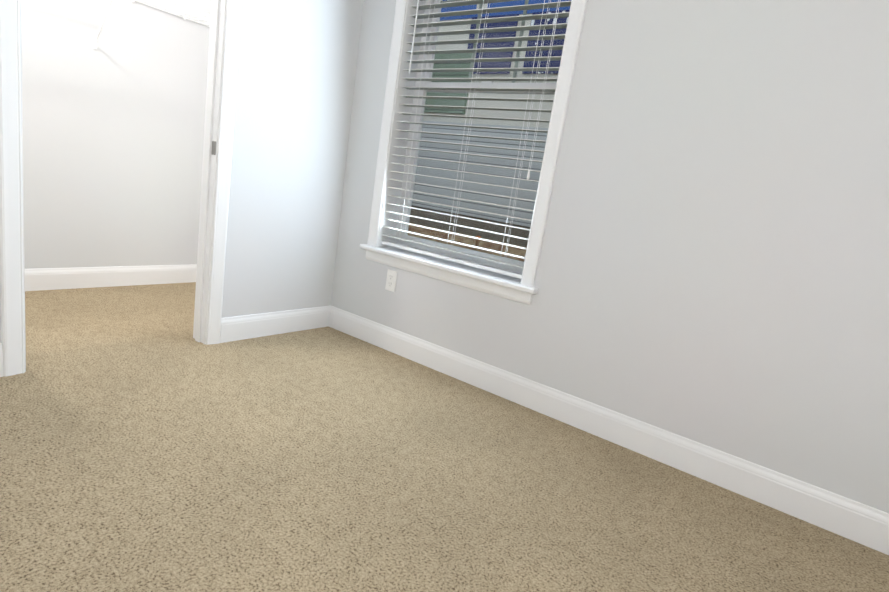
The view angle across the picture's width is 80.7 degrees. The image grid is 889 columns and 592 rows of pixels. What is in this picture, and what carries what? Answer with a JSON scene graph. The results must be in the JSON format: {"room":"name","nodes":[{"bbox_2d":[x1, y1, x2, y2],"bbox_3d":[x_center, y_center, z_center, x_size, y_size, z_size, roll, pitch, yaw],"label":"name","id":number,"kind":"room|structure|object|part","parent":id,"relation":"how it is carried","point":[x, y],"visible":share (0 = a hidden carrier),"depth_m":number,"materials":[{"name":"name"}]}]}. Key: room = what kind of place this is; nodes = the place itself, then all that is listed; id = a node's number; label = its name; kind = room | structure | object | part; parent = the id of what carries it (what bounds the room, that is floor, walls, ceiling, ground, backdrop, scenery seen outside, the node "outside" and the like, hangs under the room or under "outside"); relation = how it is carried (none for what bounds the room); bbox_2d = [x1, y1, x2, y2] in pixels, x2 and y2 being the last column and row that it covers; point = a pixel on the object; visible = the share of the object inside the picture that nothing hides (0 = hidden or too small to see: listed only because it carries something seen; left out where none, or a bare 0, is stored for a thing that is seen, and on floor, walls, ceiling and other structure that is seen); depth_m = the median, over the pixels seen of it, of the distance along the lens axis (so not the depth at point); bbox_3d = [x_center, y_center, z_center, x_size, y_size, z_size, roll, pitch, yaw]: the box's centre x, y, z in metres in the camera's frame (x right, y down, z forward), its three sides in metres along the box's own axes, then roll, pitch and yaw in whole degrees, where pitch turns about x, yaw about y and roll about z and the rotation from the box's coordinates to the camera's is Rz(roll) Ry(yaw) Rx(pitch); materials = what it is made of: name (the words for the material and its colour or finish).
{"room":"empty bedroom","nodes":[
{"label":"empty bedroom","id":0,"kind":"room"},
{"bbox_2d":[21,0,210,268],"bbox_3d":[-3.061,-1.270,1.635,0.115,2.740,5.100,17,14,35],"label":"wall","id":1,"kind":"structure","parent":0,"point":[113,130],"depth_m":3.14,"materials":[{"name":"grey paint"}]},
{"bbox_2d":[25,264,196,290],"bbox_3d":[-2.261,-0.104,3.116,0.014,0.127,1.950,17,14,35],"label":"baseboard","id":2,"kind":"structure","parent":1,"relation":"attached to","point":[37,279],"depth_m":3.29,"materials":[{"name":"white wood"}]},
{"bbox_2d":[93,0,209,48],"bbox_3d":[-1.923,-1.515,2.734,0.312,0.333,1.932,17,14,35],"label":"closet shelf","id":3,"kind":"object","parent":1,"relation":"attached to","point":[159,3],"visible":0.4,"depth_m":3.06,"materials":[{"name":"white metal"}]},
{"bbox_2d":[0,0,363,342],"bbox_3d":[-2.077,-0.973,0.924,0.115,2.740,5.100,17,14,35],"label":"wall","id":4,"kind":"structure","parent":0,"point":[297,67],"depth_m":2.69,"materials":[{"name":"grey paint"}]},
{"bbox_2d":[0,343,2,376],"bbox_3d":[-1.889,0.267,1.588,0.014,0.127,0.861,17,14,35],"label":"baseboard","id":5,"kind":"structure","parent":4,"relation":"attached to","point":[1,361],"depth_m":1.92,"materials":[{"name":"white wood"}]},
{"bbox_2d":[0,0,241,376],"bbox_3d":[-1.284,-0.747,2.116,0.115,2.059,0.750,17,14,35],"label":"door frame","id":6,"kind":"structure","parent":4,"relation":"attached to","point":[214,75],"depth_m":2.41,"materials":[{"name":"white wood"}]},
{"bbox_3d":[-1.056,-0.677,2.397,0.034,0.060,0.002,17,14,35],"label":"closet door jamb strike","id":7,"kind":"part","parent":6,"relation":"part of","materials":[{"name":"silver metal"}]},
{"bbox_2d":[220,306,330,342],"bbox_3d":[-0.906,0.147,2.898,0.014,0.127,0.714,17,14,35],"label":"baseboard","id":8,"kind":"structure","parent":4,"relation":"attached to","point":[236,328],"depth_m":2.85,"materials":[{"name":"white wood"}]},
{"bbox_2d":[0,282,888,591],"bbox_3d":[-0.915,0.643,0.952,4.950,0.060,3.900,17,14,35],"label":"floor","id":9,"kind":"structure","parent":0,"point":[326,459],"depth_m":1.63,"materials":[{"name":"beige carpet"}]},
{"bbox_2d":[331,0,888,512],"bbox_3d":[0.473,-0.877,2.341,5.065,2.740,0.200,17,14,35],"label":"wall","id":10,"kind":"structure","parent":0,"point":[713,266],"depth_m":1.90,"materials":[{"name":"grey paint"}]},
{"bbox_2d":[385,269,396,291],"bbox_3d":[-0.293,-0.084,2.858,0.070,0.115,0.008,17,14,35],"label":"electrical outlet","id":11,"kind":"object","parent":10,"relation":"attached to","point":[391,280],"visible":1,"depth_m":2.85,"materials":[{"name":"white plastic"}]},
{"bbox_2d":[360,244,538,293],"bbox_3d":[0.012,-0.156,2.684,1.098,0.025,0.181,17,14,35],"label":"window sill","id":12,"kind":"structure","parent":10,"relation":"attached to","point":[468,271],"depth_m":2.60,"materials":[{"name":"white wood"}]},
{"bbox_2d":[366,0,587,304],"bbox_3d":[0.172,-1.028,2.542,1.052,1.936,0.218,17,14,35],"label":"window","id":13,"kind":"structure","parent":10,"relation":"in","point":[396,83],"depth_m":2.71,"materials":[{"name":"white wood"}]},
{"bbox_3d":[-0.025,-0.112,2.652,1.052,0.058,0.013,17,14,35],"label":"window apron","id":14,"kind":"part","parent":13,"relation":"part of","materials":[{"name":"white wood"}]},
{"bbox_2d":[381,0,570,278],"bbox_3d":[0.142,-1.038,2.497,0.904,1.762,0.068,17,14,35],"label":"window blind","id":15,"kind":"object","parent":13,"relation":"attached to","point":[479,70],"visible":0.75,"depth_m":2.50,"materials":[{"name":"white plastic"}]},
{"bbox_2d":[329,306,888,554],"bbox_3d":[0.695,0.540,2.171,3.550,0.127,0.014,17,14,35],"label":"baseboard","id":16,"kind":"structure","parent":10,"relation":"attached to","point":[857,522],"depth_m":2.07,"materials":[{"name":"white wood"}]},
{"label":"outside","id":17,"kind":"structure","parent":0,"visible":0},
{"bbox_2d":[408,222,526,261],"bbox_3d":[-2.100,0.261,1.305,24.000,0.810,11.300,17,14,35],"label":"dirt","id":18,"kind":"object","parent":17,"point":[462,239],"depth_m":5.88,"materials":[{"name":"brown soil"}]},
{"bbox_2d":[475,236,480,250],"bbox_3d":[0.350,-0.554,5.600,0.035,0.175,0.035,17,14,35],"label":"stake","id":19,"kind":"object","parent":18,"relation":"on","point":[477,242],"depth_m":5.59,"materials":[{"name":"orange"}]},
{"bbox_2d":[409,0,571,246],"bbox_3d":[1.655,-3.436,4.961,18.000,7.000,0.230,17,14,35],"label":"building","id":20,"kind":"structure","parent":18,"relation":"on","point":[525,194],"depth_m":5.90,"materials":[{"name":"grey"}]}
]}

